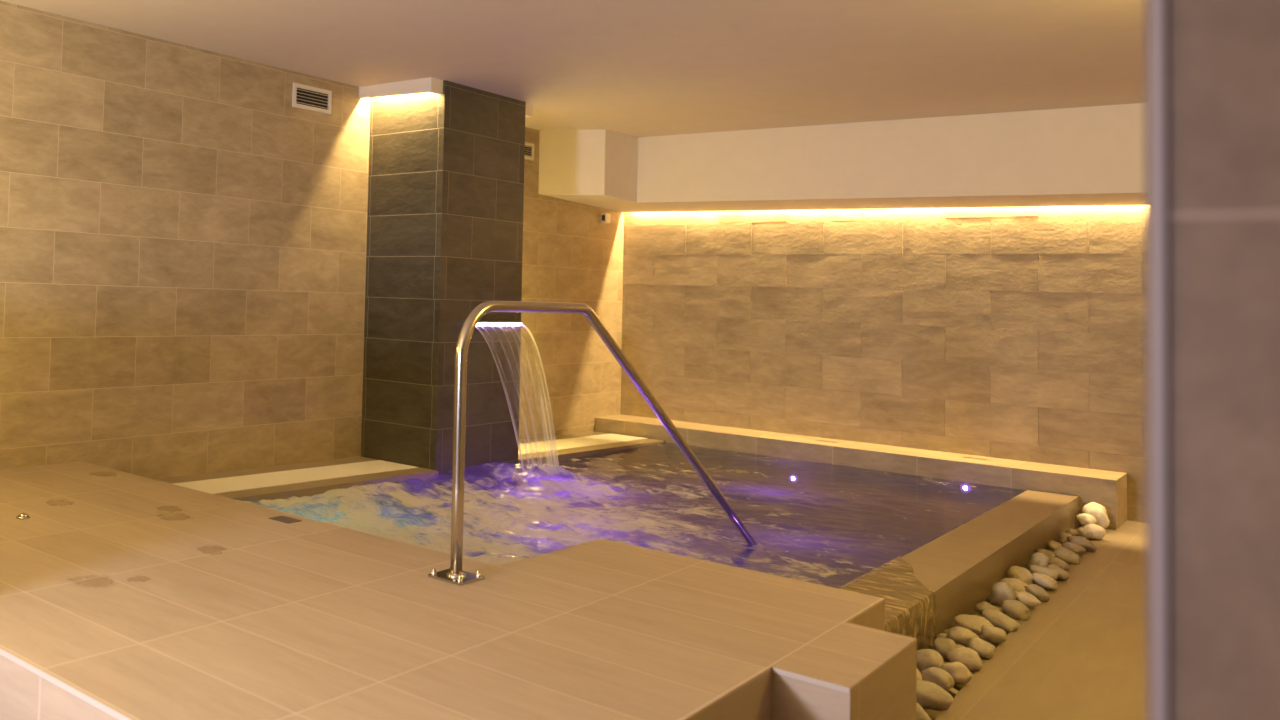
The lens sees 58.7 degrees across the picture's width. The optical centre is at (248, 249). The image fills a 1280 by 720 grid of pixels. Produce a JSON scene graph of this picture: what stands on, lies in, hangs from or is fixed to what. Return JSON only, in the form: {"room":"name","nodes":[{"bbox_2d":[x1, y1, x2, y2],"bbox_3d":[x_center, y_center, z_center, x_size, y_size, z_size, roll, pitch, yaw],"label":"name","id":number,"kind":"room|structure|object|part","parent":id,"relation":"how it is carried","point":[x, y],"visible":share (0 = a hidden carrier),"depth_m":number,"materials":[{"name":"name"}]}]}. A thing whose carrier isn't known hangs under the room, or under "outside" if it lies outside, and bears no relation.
{"room":"indoor spa pool","nodes":[
{"label":"indoor spa pool","id":0,"kind":"room"},
{"bbox_2d":[0,1,623,478],"bbox_3d":[-1.313,0.263,5.728,14.200,3.600,0.200,4,-3,-43],"label":"wall","id":1,"kind":"structure","parent":0,"point":[183,243],"depth_m":6.51,"materials":[{"name":"beige tile"}]},
{"bbox_2d":[154,457,437,501],"bbox_3d":[0.163,1.732,6.485,2.470,0.615,0.700,4,-3,-43],"label":"ledge","id":2,"kind":"object","parent":1,"relation":"attached to","point":[312,488],"visible":0.17,"depth_m":6.49,"materials":[{"name":"beige tile"}]},
{"bbox_2d":[174,460,418,493],"bbox_3d":[0.189,1.461,6.492,2.430,0.076,0.358,4,-3,-43],"label":"gutter grating","id":3,"kind":"object","parent":2,"relation":"on","point":[263,480],"visible":0.66,"depth_m":6.55,"materials":[{"name":"beige plastic"}]},
{"bbox_2d":[292,83,331,114],"bbox_3d":[0.450,-1.064,7.252,0.390,0.169,0.014,4,-3,-43],"label":"air vent","id":4,"kind":"object","parent":1,"relation":"in","point":[310,98],"visible":1,"depth_m":7.25,"materials":[{"name":"beige plastic"}]},
{"bbox_2d":[524,142,533,159],"bbox_3d":[2.414,-0.886,9.099,0.405,0.148,0.014,4,-3,-43],"label":"air vent","id":5,"kind":"object","parent":1,"relation":"in","point":[529,147],"visible":0.39,"depth_m":9.19,"materials":[{"name":"beige plastic"}]},
{"bbox_2d":[518,431,664,463],"bbox_3d":[2.708,1.936,8.877,2.440,0.553,0.700,4,-3,-43],"label":"ledge","id":6,"kind":"object","parent":1,"relation":"attached to","point":[565,454],"visible":0.19,"depth_m":8.73,"materials":[{"name":"beige tile"}]},
{"bbox_2d":[518,433,647,454],"bbox_3d":[2.725,1.695,8.875,2.415,0.075,0.358,4,-3,-43],"label":"gutter grating","id":7,"kind":"object","parent":6,"relation":"on","point":[577,442],"visible":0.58,"depth_m":8.98,"materials":[{"name":"beige plastic"}]},
{"bbox_2d":[601,213,610,222],"bbox_3d":[3.509,-0.308,10.095,0.092,0.090,0.054,4,-3,-43],"label":"wall sensor","id":8,"kind":"object","parent":1,"relation":"attached to","point":[605,217],"visible":1,"depth_m":10.07,"materials":[{"name":"beige plastic"}]},
{"bbox_2d":[361,80,525,471],"bbox_3d":[1.475,0.478,7.747,1.043,3.300,0.676,4,-3,-43],"label":"column","id":9,"kind":"structure","parent":0,"point":[446,174],"depth_m":7.44,"materials":[{"name":"tile"}]},
{"bbox_2d":[460,321,558,471],"bbox_3d":[1.907,1.083,7.374,0.720,1.117,0.449,4,-3,-43],"label":"waterfall","id":10,"kind":"object","parent":9,"relation":"attached to","point":[483,324],"visible":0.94,"depth_m":7.40,"materials":[{"name":"clear liquid"}]},
{"bbox_3d":[1.790,0.547,7.537,0.720,0.040,0.058,4,-3,-43],"label":"spout","id":11,"kind":"part","parent":10,"relation":"part of","materials":[{"name":"silver metal"}]},
{"bbox_2d":[0,0,1144,136],"bbox_3d":[1.137,-1.420,3.243,14.200,0.378,7.200,4,-3,-43],"label":"ceiling","id":12,"kind":"structure","parent":0,"point":[636,68],"depth_m":6.03,"materials":[{"name":"beige paint"}]},
{"bbox_2d":[359,77,442,97],"bbox_3d":[1.091,-1.156,7.412,0.135,0.124,0.660,4,-3,-43],"label":"soffit","id":13,"kind":"structure","parent":12,"relation":"attached to","point":[430,84],"depth_m":7.30,"materials":[{"name":"beige paint"}]},
{"bbox_2d":[525,103,532,116],"bbox_3d":[1.945,-1.098,8.216,0.127,0.124,0.660,4,-3,-43],"label":"soffit","id":14,"kind":"structure","parent":12,"relation":"attached to","point":[529,107],"depth_m":7.99,"materials":[{"name":"beige paint"}]},
{"bbox_2d":[538,103,1144,212],"bbox_3d":[5.158,-0.701,7.775,1.582,0.762,5.700,4,-3,-43],"label":"beam","id":15,"kind":"structure","parent":12,"relation":"attached to","point":[1093,155],"depth_m":8.15,"materials":[{"name":"beige paint"}]},
{"bbox_2d":[620,205,1145,522],"bbox_3d":[5.800,0.587,8.367,0.205,3.600,6.100,4,-3,-43],"label":"wall","id":16,"kind":"structure","parent":0,"point":[1012,333],"depth_m":8.56,"materials":[{"name":"beige stone"}]},
{"bbox_2d":[936,520,1145,719],"bbox_3d":[1.032,1.806,2.976,14.000,0.350,7.000,4,-3,-43],"label":"floor","id":17,"kind":"structure","parent":0,"point":[1080,652],"depth_m":4.49,"materials":[{"name":"beige tile"}]},
{"bbox_2d":[0,461,916,719],"bbox_3d":[0.005,1.558,4.028,2.660,0.764,4.065,4,-3,-43],"label":"pool deck","id":18,"kind":"object","parent":17,"relation":"on","point":[150,599],"visible":1,"depth_m":3.17,"materials":[{"name":"beige tile"}]},
{"bbox_2d":[16,513,29,518],"bbox_3d":[-0.976,1.151,4.441,0.060,0.019,0.060,4,-3,-43],"label":"button","id":19,"kind":"object","parent":18,"relation":"on","point":[22,515],"visible":1,"depth_m":4.43,"materials":[{"name":"silver metal"}]},
{"bbox_2d":[0,648,131,719],"bbox_3d":[-1.020,1.120,3.204,0.004,0.016,3.866,4,-3,-43],"label":"trim","id":20,"kind":"structure","parent":18,"relation":"attached to","point":[77,693],"depth_m":2.61,"materials":[{"name":"beige tile"}]},
{"bbox_2d":[269,516,300,523],"bbox_3d":[0.162,1.198,4.559,0.084,0.004,0.120,4,-3,-43],"label":"plate","id":21,"kind":"object","parent":18,"relation":"on","point":[284,519],"visible":1,"depth_m":4.55,"materials":[{"name":"brown"}]},
{"bbox_2d":[428,301,756,585],"bbox_3d":[1.769,0.932,4.671,2.920,1.362,0.144,4,-3,-43],"label":"handrail","id":22,"kind":"object","parent":18,"relation":"attached to","point":[454,574],"visible":0.97,"depth_m":3.81,"materials":[{"name":"silver metal"}]},
{"bbox_3d":[0.749,1.182,3.709,0.144,0.008,0.144,4,-3,-43],"label":"plate","id":23,"kind":"part","parent":22,"relation":"part of","materials":[{"name":"silver metal"}]},
{"bbox_2d":[773,667,849,693],"bbox_3d":[1.546,1.185,2.824,0.004,0.014,0.194,4,-3,-43],"label":"trim","id":24,"kind":"structure","parent":18,"relation":"attached to","point":[775,670],"depth_m":2.82,"materials":[{"name":"beige tile"}]},
{"bbox_2d":[595,414,1126,529],"bbox_3d":[4.880,1.953,8.726,0.517,0.642,3.897,4,-3,-43],"label":"ledge","id":25,"kind":"object","parent":17,"relation":"on","point":[1108,489],"visible":0.43,"depth_m":8.13,"materials":[{"name":"beige tile"}]},
{"bbox_2d":[963,456,989,459],"bbox_3d":[5.666,1.627,8.000,0.070,0.002,0.170,4,-3,-43],"label":"plate","id":26,"kind":"object","parent":25,"relation":"on","point":[964,456],"visible":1,"depth_m":7.99,"materials":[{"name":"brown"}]},
{"bbox_2d":[922,667,954,690],"bbox_3d":[2.703,1.686,4.027,0.098,0.082,0.104,3,-2,-27],"label":"pebble","id":27,"kind":"object","parent":17,"relation":"on","point":[938,676],"visible":0.77,"depth_m":4.00,"materials":[{"name":"stone"}]},
{"bbox_2d":[940,662,972,683],"bbox_3d":[2.825,1.692,4.103,0.098,0.089,0.105,3,-2,-20],"label":"pebble","id":28,"kind":"object","parent":17,"relation":"on","point":[960,673],"visible":0.83,"depth_m":4.07,"materials":[{"name":"stone"}]},
{"bbox_2d":[924,613,1018,719],"bbox_3d":[3.941,2.013,5.242,5.613,0.295,0.296,4,-3,-43],"label":"trim","id":29,"kind":"structure","parent":17,"relation":"attached to","point":[933,714],"depth_m":3.94,"materials":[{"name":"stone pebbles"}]},
{"bbox_2d":[916,669,922,680],"bbox_3d":[2.605,1.689,4.061,0.110,0.108,0.125,1,-2,27],"label":"pebble","id":30,"kind":"object","parent":29,"relation":"on","point":[918,675],"visible":0.15,"depth_m":4.02,"materials":[{"name":"stone"}]},
{"bbox_2d":[916,703,931,719],"bbox_3d":[2.377,1.670,3.675,0.117,0.100,0.106,1,-2,12],"label":"pebble","id":31,"kind":"object","parent":29,"relation":"on","point":[921,714],"visible":0.3,"depth_m":3.63,"materials":[{"name":"stone"}]},
{"bbox_2d":[917,649,943,673],"bbox_3d":[2.794,1.705,4.231,0.122,0.123,0.128,0,-3,35],"label":"pebble","id":32,"kind":"object","parent":29,"relation":"on","point":[926,658],"visible":0.49,"depth_m":4.20,"materials":[{"name":"stone"}]},
{"bbox_2d":[916,680,953,710],"bbox_3d":[2.547,1.677,3.864,0.173,0.099,0.104,1,-2,14],"label":"pebble","id":33,"kind":"object","parent":29,"relation":"on","point":[929,695],"visible":0.66,"depth_m":3.83,"materials":[{"name":"stone"}]},
{"bbox_2d":[932,637,957,661],"bbox_3d":[2.991,1.716,4.410,0.096,0.092,0.101,1,-3,28],"label":"pebble","id":34,"kind":"object","parent":29,"relation":"on","point":[941,645],"visible":0.67,"depth_m":4.38,"materials":[{"name":"stone"}]},
{"bbox_2d":[936,633,959,644],"bbox_3d":[3.175,1.774,4.649,0.092,0.060,0.103,3,-2,-22],"label":"pebble","id":35,"kind":"object","parent":29,"relation":"on","point":[943,635],"visible":0.15,"depth_m":4.65,"materials":[{"name":"stone"}]},
{"bbox_2d":[947,687,958,697],"bbox_3d":[2.763,1.749,4.069,0.099,0.067,0.112,1,-3,28],"label":"pebble","id":36,"kind":"object","parent":29,"relation":"on","point":[952,691],"visible":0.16,"depth_m":4.02,"materials":[{"name":"stone"}]},
{"bbox_2d":[953,682,964,690],"bbox_3d":[2.855,1.758,4.177,0.097,0.078,0.084,3,-2,-24],"label":"pebble","id":37,"kind":"object","parent":29,"relation":"on","point":[958,687],"visible":0.18,"depth_m":4.14,"materials":[{"name":"stone"}]},
{"bbox_2d":[946,627,978,646],"bbox_3d":[3.172,1.720,4.566,0.123,0.086,0.103,2,-2,3],"label":"pebble","id":38,"kind":"object","parent":29,"relation":"on","point":[960,635],"visible":0.84,"depth_m":4.53,"materials":[{"name":"stone"}]},
{"bbox_2d":[946,647,981,671],"bbox_3d":[2.987,1.717,4.286,0.109,0.106,0.121,1,-2,9],"label":"pebble","id":39,"kind":"object","parent":29,"relation":"on","point":[970,658],"visible":0.75,"depth_m":4.25,"materials":[{"name":"stone"}]},
{"bbox_2d":[954,614,992,636],"bbox_3d":[3.364,1.744,4.755,0.160,0.092,0.118,0,-3,44],"label":"pebble","id":40,"kind":"object","parent":29,"relation":"on","point":[974,623],"visible":0.59,"depth_m":4.74,"materials":[{"name":"stone"}]},
{"bbox_2d":[968,637,993,658],"bbox_3d":[3.154,1.720,4.424,0.088,0.081,0.106,1,-2,26],"label":"pebble","id":41,"kind":"object","parent":29,"relation":"on","point":[984,650],"visible":0.88,"depth_m":4.39,"materials":[{"name":"stone"}]},
{"bbox_2d":[979,635,999,647],"bbox_3d":[3.357,1.787,4.663,0.098,0.069,0.094,2,-2,3],"label":"pebble","id":42,"kind":"object","parent":29,"relation":"on","point":[982,637],"visible":0.22,"depth_m":4.64,"materials":[{"name":"stone"}]},
{"bbox_2d":[1000,578,1026,591],"bbox_3d":[4.043,1.792,5.420,0.116,0.109,0.127,4,-3,-43],"label":"pebble","id":43,"kind":"object","parent":29,"relation":"on","point":[1017,585],"visible":0.39,"depth_m":5.39,"materials":[{"name":"stone"}]},
{"bbox_2d":[1036,549,1055,556],"bbox_3d":[4.818,1.845,6.208,0.101,0.061,0.105,0,-3,35],"label":"pebble","id":44,"kind":"object","parent":29,"relation":"on","point":[1044,551],"visible":0.59,"depth_m":6.18,"materials":[{"name":"stone"}]},
{"bbox_2d":[1048,556,1068,569],"bbox_3d":[4.718,1.840,5.999,0.127,0.076,0.120,3,-2,-22],"label":"pebble","id":45,"kind":"object","parent":29,"relation":"on","point":[1062,564],"visible":0.57,"depth_m":5.96,"materials":[{"name":"stone"}]},
{"bbox_2d":[1059,533,1071,543],"bbox_3d":[5.274,1.868,6.619,0.078,0.090,0.115,1,-2,22],"label":"pebble","id":46,"kind":"object","parent":29,"relation":"on","point":[1062,536],"visible":0.62,"depth_m":6.60,"materials":[{"name":"stone"}]},
{"bbox_2d":[1053,547,1079,564],"bbox_3d":[4.914,1.845,6.170,0.132,0.103,0.138,0,-3,39],"label":"pebble","id":47,"kind":"object","parent":29,"relation":"on","point":[1065,554],"visible":0.89,"depth_m":6.13,"materials":[{"name":"stone"}]},
{"label":"pebble","id":48,"kind":"object","parent":29,"relation":"on","visible":0},
{"bbox_2d":[1076,513,1095,525],"bbox_3d":[5.734,1.852,7.031,0.128,0.084,0.106,3,-3,-37],"label":"pebble","id":49,"kind":"object","parent":48,"relation":"on","point":[1084,519],"visible":0.84,"depth_m":7.00,"materials":[{"name":"white stone"}]},
{"bbox_3d":[5.040,1.907,6.355,0.082,0.068,0.104,-5,-16,45],"label":"pebble","id":50,"kind":"object","parent":29,"relation":"on","visible":0},
{"bbox_2d":[1046,540,1061,550],"bbox_3d":[5.047,1.865,6.424,0.078,0.079,0.118,1,-2,22],"label":"pebble","id":51,"kind":"object","parent":50,"relation":"on","point":[1051,545],"visible":0.59,"depth_m":6.41,"materials":[{"name":"stone"}]},
{"label":"pebble","id":52,"kind":"object","parent":29,"relation":"on","visible":0},
{"bbox_2d":[1065,529,1077,535],"bbox_3d":[5.438,1.878,6.790,0.095,0.068,0.069,3,-3,-32],"label":"pebble","id":53,"kind":"object","parent":52,"relation":"on","point":[1073,532],"visible":0.7,"depth_m":6.76,"materials":[{"name":"stone"}]},
{"bbox_2d":[1076,528,1092,538],"bbox_3d":[5.521,1.879,6.787,0.079,0.065,0.106,1,-2,12],"label":"pebble","id":54,"kind":"object","parent":52,"relation":"on","point":[1087,534],"visible":0.84,"depth_m":6.76,"materials":[{"name":"stone"}]},
{"bbox_3d":[3.679,1.804,5.071,0.096,0.070,0.125,-11,5,15],"label":"pebble","id":55,"kind":"object","parent":29,"relation":"on","visible":0},
{"bbox_2d":[974,601,995,614],"bbox_3d":[3.606,1.765,5.033,0.100,0.081,0.093,2,-2,-5],"label":"pebble","id":56,"kind":"object","parent":55,"relation":"on","point":[979,607],"visible":0.58,"depth_m":5.01,"materials":[{"name":"stone"}]},
{"bbox_3d":[3.861,1.829,5.261,0.105,0.056,0.110,16,18,24],"label":"pebble","id":57,"kind":"object","parent":29,"relation":"on","visible":0},
{"bbox_2d":[990,582,1016,607],"bbox_3d":[3.829,1.754,5.211,0.111,0.134,0.113,4,-3,-40],"label":"pebble","id":58,"kind":"object","parent":57,"relation":"on","point":[1001,591],"visible":0.91,"depth_m":5.18,"materials":[{"name":"stone"}]},
{"bbox_3d":[4.579,1.878,5.882,0.084,0.074,0.107,-4,-5,36],"label":"pebble","id":59,"kind":"object","parent":29,"relation":"on","visible":0},
{"bbox_2d":[1027,552,1048,568],"bbox_3d":[4.519,1.804,5.883,0.106,0.132,0.102,3,-3,-34],"label":"pebble","id":60,"kind":"object","parent":59,"relation":"on","point":[1040,559],"visible":0.57,"depth_m":5.85,"materials":[{"name":"stone"}]},
{"bbox_2d":[981,624,1006,643],"bbox_3d":[3.341,1.727,4.608,0.098,0.082,0.097,2,-2,-7],"label":"pebble","id":61,"kind":"object","parent":17,"relation":"on","point":[994,635],"visible":1,"depth_m":4.58,"materials":[{"name":"stone"}]},
{"bbox_2d":[982,608,1020,631],"bbox_3d":[3.556,1.754,4.859,0.095,0.079,0.163,3,-2,-22],"label":"pebble","id":62,"kind":"object","parent":17,"relation":"on","point":[998,619],"visible":0.95,"depth_m":4.83,"materials":[{"name":"stone"}]},
{"bbox_2d":[1002,599,1029,620],"bbox_3d":[3.748,1.761,5.018,0.105,0.086,0.119,3,-2,-19],"label":"pebble","id":63,"kind":"object","parent":17,"relation":"on","point":[1016,610],"visible":0.99,"depth_m":4.98,"materials":[{"name":"stone"}]},
{"bbox_2d":[1015,591,1040,606],"bbox_3d":[3.924,1.765,5.183,0.106,0.066,0.099,1,-2,17],"label":"pebble","id":64,"kind":"object","parent":17,"relation":"on","point":[1029,600],"visible":0.92,"depth_m":5.15,"materials":[{"name":"stone"}]},
{"bbox_2d":[1024,584,1049,601],"bbox_3d":[4.092,1.783,5.335,0.093,0.077,0.094,1,-2,16],"label":"pebble","id":65,"kind":"object","parent":17,"relation":"on","point":[1037,591],"visible":0.83,"depth_m":5.30,"materials":[{"name":"stone"}]},
{"bbox_2d":[1028,565,1059,580],"bbox_3d":[4.430,1.802,5.722,0.116,0.068,0.137,4,-3,-44],"label":"pebble","id":66,"kind":"object","parent":17,"relation":"on","point":[1053,574],"visible":0.72,"depth_m":5.69,"materials":[{"name":"stone"}]},
{"bbox_2d":[1032,573,1057,589],"bbox_3d":[4.302,1.793,5.552,0.096,0.070,0.122,3,-2,-21],"label":"pebble","id":67,"kind":"object","parent":17,"relation":"on","point":[1045,581],"visible":0.99,"depth_m":5.52,"materials":[{"name":"stone"}]},
{"bbox_2d":[1047,564,1068,580],"bbox_3d":[4.527,1.808,5.749,0.104,0.080,0.107,0,-3,32],"label":"pebble","id":68,"kind":"object","parent":17,"relation":"on","point":[1063,575],"visible":0.7,"depth_m":5.71,"materials":[{"name":"stone"}]},
{"bbox_2d":[1061,543,1085,553],"bbox_3d":[5.105,1.854,6.362,0.118,0.074,0.109,2,-2,-14],"label":"pebble","id":69,"kind":"object","parent":17,"relation":"on","point":[1074,547],"visible":0.75,"depth_m":6.32,"materials":[{"name":"stone"}]},
{"bbox_2d":[1067,536,1096,551],"bbox_3d":[5.273,1.862,6.502,0.141,0.092,0.137,0,-3,30],"label":"pebble","id":70,"kind":"object","parent":17,"relation":"on","point":[1085,543],"visible":0.84,"depth_m":6.46,"materials":[{"name":"stone"}]},
{"bbox_2d":[1083,524,1105,539],"bbox_3d":[5.615,1.881,6.834,0.144,0.109,0.130,2,-2,-16],"label":"pebble","id":71,"kind":"object","parent":17,"relation":"on","point":[1098,532],"visible":0.8,"depth_m":6.78,"materials":[{"name":"white stone"}]},
{"bbox_2d":[1082,502,1109,528],"bbox_3d":[5.871,1.843,7.117,0.146,0.179,0.150,4,-3,-41],"label":"pebble","id":72,"kind":"object","parent":17,"relation":"on","point":[1096,510],"visible":0.71,"depth_m":7.07,"materials":[{"name":"white stone"}]},
{"bbox_2d":[1146,0,1279,719],"bbox_3d":[1.156,0.038,0.523,0.250,3.000,1.032,4,-3,-43],"label":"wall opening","id":73,"kind":"structure","parent":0,"point":[1223,56],"depth_m":0.78,"materials":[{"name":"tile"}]},
{"bbox_2d":[1144,0,1168,719],"bbox_3d":[0.801,0.051,0.890,0.243,2.980,0.014,4,-3,-43],"label":"trim","id":74,"kind":"structure","parent":73,"relation":"attached to","point":[1159,424],"depth_m":0.81,"materials":[{"name":"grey metal"}]},
{"bbox_3d":[2.579,2.054,6.444,5.941,0.820,2.745,4,-3,-43],"label":"wall","id":75,"kind":"structure","parent":0,"visible":0},
{"bbox_2d":[243,442,1026,588],"bbox_3d":[2.592,1.577,6.458,5.951,0.129,2.750,4,-3,-43],"label":"pool water","id":76,"kind":"object","parent":75,"relation":"in","point":[830,525],"visible":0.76,"depth_m":6.31,"materials":[{"name":"purple liquid"}]},
{"bbox_2d":[843,490,1078,649],"bbox_3d":[3.897,1.883,5.604,5.193,0.520,0.289,4,-3,-43],"label":"rim","id":77,"kind":"object","parent":75,"relation":"attached to","point":[962,566],"visible":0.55,"depth_m":5.45,"materials":[{"name":"beige tile"}]},
{"bbox_2d":[838,556,935,649],"bbox_3d":[2.760,1.666,4.540,2.050,0.260,0.323,4,-3,-43],"label":"water","id":78,"kind":"object","parent":77,"relation":"on","point":[924,617],"visible":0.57,"depth_m":4.62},
{"bbox_3d":[4.157,1.839,5.568,0.098,0.068,0.098,-1,0,42],"label":"pebble","id":79,"kind":"object","parent":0,"visible":0},
{"bbox_2d":[1007,566,1034,584],"bbox_3d":[4.231,1.796,5.629,0.115,0.106,0.131,2,-2,-2],"label":"pebble","id":80,"kind":"object","parent":79,"relation":"on","point":[1023,574],"visible":0.73,"depth_m":5.60,"materials":[{"name":"stone"}]}
]}

